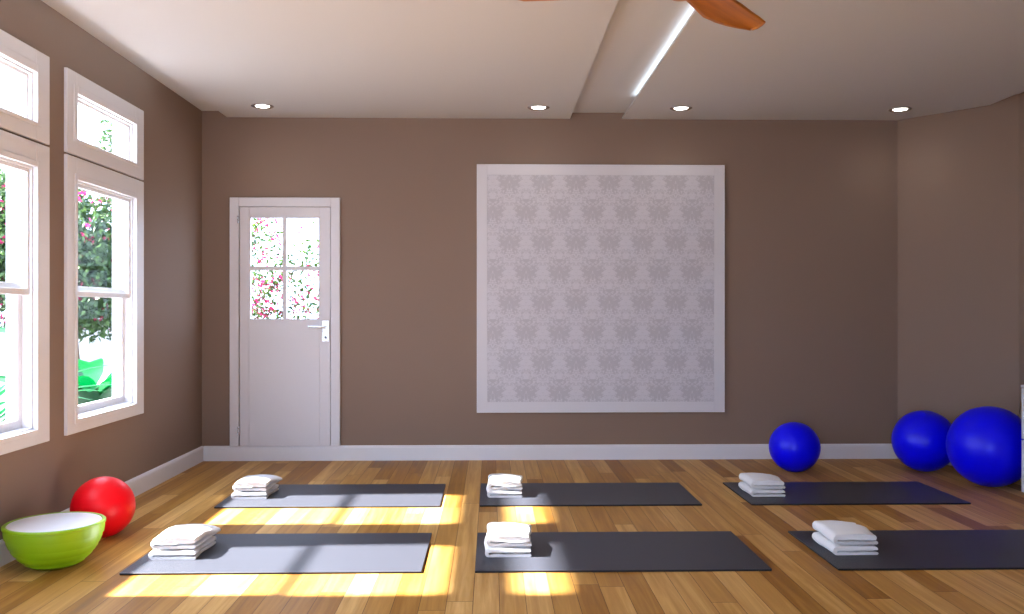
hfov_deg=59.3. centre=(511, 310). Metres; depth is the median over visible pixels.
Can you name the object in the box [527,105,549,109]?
recessed light
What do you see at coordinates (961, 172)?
wall
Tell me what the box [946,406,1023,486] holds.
exercise ball
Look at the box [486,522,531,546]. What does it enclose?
folded towel
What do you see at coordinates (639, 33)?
ceiling
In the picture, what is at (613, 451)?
baseboard
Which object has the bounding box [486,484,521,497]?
folded towel
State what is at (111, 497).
exercise ball
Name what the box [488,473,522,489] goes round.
folded towel
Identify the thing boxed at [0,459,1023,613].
floor
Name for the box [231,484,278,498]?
folded towel
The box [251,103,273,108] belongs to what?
recessed light
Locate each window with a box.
[0,29,49,454]
[64,67,143,435]
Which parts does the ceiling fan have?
blade, blade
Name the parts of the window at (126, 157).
sash, transom sash, sash, transom frame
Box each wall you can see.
[0,0,201,539]
[0,327,111,413]
[202,111,897,446]
[898,92,1023,423]
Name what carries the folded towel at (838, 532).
on the folded towel at (837, 549)
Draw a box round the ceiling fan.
[520,0,765,30]
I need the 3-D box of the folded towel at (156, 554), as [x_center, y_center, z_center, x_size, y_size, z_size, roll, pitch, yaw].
[-1.892,1.360,5.183,0.277,0.056,0.354,0,0,0]
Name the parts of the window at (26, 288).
sash, transom sash, sash, transom frame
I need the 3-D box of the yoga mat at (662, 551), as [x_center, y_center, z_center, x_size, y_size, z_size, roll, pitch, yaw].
[0.590,1.394,5.230,1.595,0.012,0.832,0,0,-1]
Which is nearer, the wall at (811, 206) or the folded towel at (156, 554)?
the folded towel at (156, 554)
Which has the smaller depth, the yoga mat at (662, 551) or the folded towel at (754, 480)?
the yoga mat at (662, 551)
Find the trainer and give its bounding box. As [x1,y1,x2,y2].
[1,511,105,569]
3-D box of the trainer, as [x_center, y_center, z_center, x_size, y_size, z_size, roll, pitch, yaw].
[-2.517,1.280,4.955,0.516,0.239,0.516,0,0,-1]
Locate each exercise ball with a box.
[70,476,135,537]
[769,422,820,471]
[891,410,950,471]
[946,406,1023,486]
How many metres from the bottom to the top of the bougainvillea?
2.802 m
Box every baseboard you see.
[0,446,202,566]
[203,444,897,460]
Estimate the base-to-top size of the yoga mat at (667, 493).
0.012 m
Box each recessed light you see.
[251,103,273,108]
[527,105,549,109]
[670,106,691,110]
[888,107,911,111]
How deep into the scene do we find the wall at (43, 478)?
6.99 m
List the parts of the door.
lever, handle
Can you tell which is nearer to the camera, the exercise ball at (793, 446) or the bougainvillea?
the exercise ball at (793, 446)
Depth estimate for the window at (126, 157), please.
6.45 m
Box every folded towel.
[148,536,215,559]
[150,524,220,548]
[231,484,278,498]
[232,474,281,490]
[484,536,530,556]
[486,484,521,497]
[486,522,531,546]
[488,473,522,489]
[738,481,784,496]
[739,472,784,488]
[812,520,877,544]
[812,532,878,554]
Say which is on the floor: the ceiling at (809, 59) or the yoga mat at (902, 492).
the yoga mat at (902, 492)
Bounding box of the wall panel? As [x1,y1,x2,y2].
[477,164,724,412]
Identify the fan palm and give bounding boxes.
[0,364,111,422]
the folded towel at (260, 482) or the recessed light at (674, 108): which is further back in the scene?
the recessed light at (674, 108)
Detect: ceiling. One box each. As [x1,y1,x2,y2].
[41,0,1023,112]
[67,0,617,118]
[622,0,1023,119]
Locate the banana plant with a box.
[0,328,111,403]
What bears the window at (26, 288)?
in the wall at (43, 478)
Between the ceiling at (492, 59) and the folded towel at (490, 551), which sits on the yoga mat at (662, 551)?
the folded towel at (490, 551)
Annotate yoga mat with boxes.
[119,533,431,574]
[214,484,445,508]
[475,531,771,572]
[480,482,701,506]
[723,481,970,504]
[788,530,1023,570]
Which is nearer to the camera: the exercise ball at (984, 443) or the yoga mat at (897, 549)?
the yoga mat at (897, 549)
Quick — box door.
[230,197,339,445]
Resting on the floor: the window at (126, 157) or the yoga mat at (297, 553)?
the yoga mat at (297, 553)
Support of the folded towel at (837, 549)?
on the yoga mat at (897, 549)
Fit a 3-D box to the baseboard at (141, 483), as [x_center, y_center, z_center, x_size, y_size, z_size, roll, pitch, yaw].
[-2.765,1.330,3.359,0.020,0.140,10.040,0,0,-1]
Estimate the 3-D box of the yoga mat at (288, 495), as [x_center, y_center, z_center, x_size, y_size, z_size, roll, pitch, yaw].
[-1.319,1.394,6.785,1.595,0.012,0.815,0,0,-1]
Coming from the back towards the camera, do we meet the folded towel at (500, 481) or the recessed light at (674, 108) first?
the recessed light at (674, 108)
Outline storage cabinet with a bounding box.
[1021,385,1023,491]
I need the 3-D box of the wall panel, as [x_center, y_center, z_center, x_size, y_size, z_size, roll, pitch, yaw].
[0.834,-0.206,8.443,2.326,2.320,0.036,0,0,-1]
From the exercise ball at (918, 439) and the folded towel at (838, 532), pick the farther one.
the exercise ball at (918, 439)
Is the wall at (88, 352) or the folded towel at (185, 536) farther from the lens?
the wall at (88, 352)
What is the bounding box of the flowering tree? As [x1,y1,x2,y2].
[0,116,111,358]
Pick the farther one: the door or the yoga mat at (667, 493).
the door
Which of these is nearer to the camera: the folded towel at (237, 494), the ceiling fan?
the ceiling fan
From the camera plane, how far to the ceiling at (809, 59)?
6.48 m
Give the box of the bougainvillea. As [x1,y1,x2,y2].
[251,218,318,318]
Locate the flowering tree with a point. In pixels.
(94, 252)
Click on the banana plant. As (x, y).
(93, 376)
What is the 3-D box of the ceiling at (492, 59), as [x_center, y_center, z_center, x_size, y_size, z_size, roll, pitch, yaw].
[-0.947,-1.829,3.550,3.201,0.058,9.740,0,0,-1]
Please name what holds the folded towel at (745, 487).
on the yoga mat at (902, 492)
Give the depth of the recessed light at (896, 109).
8.02 m
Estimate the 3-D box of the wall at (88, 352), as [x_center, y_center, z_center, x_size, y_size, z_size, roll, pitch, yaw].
[-5.799,0.870,13.374,17.000,1.300,0.260,0,0,-1]

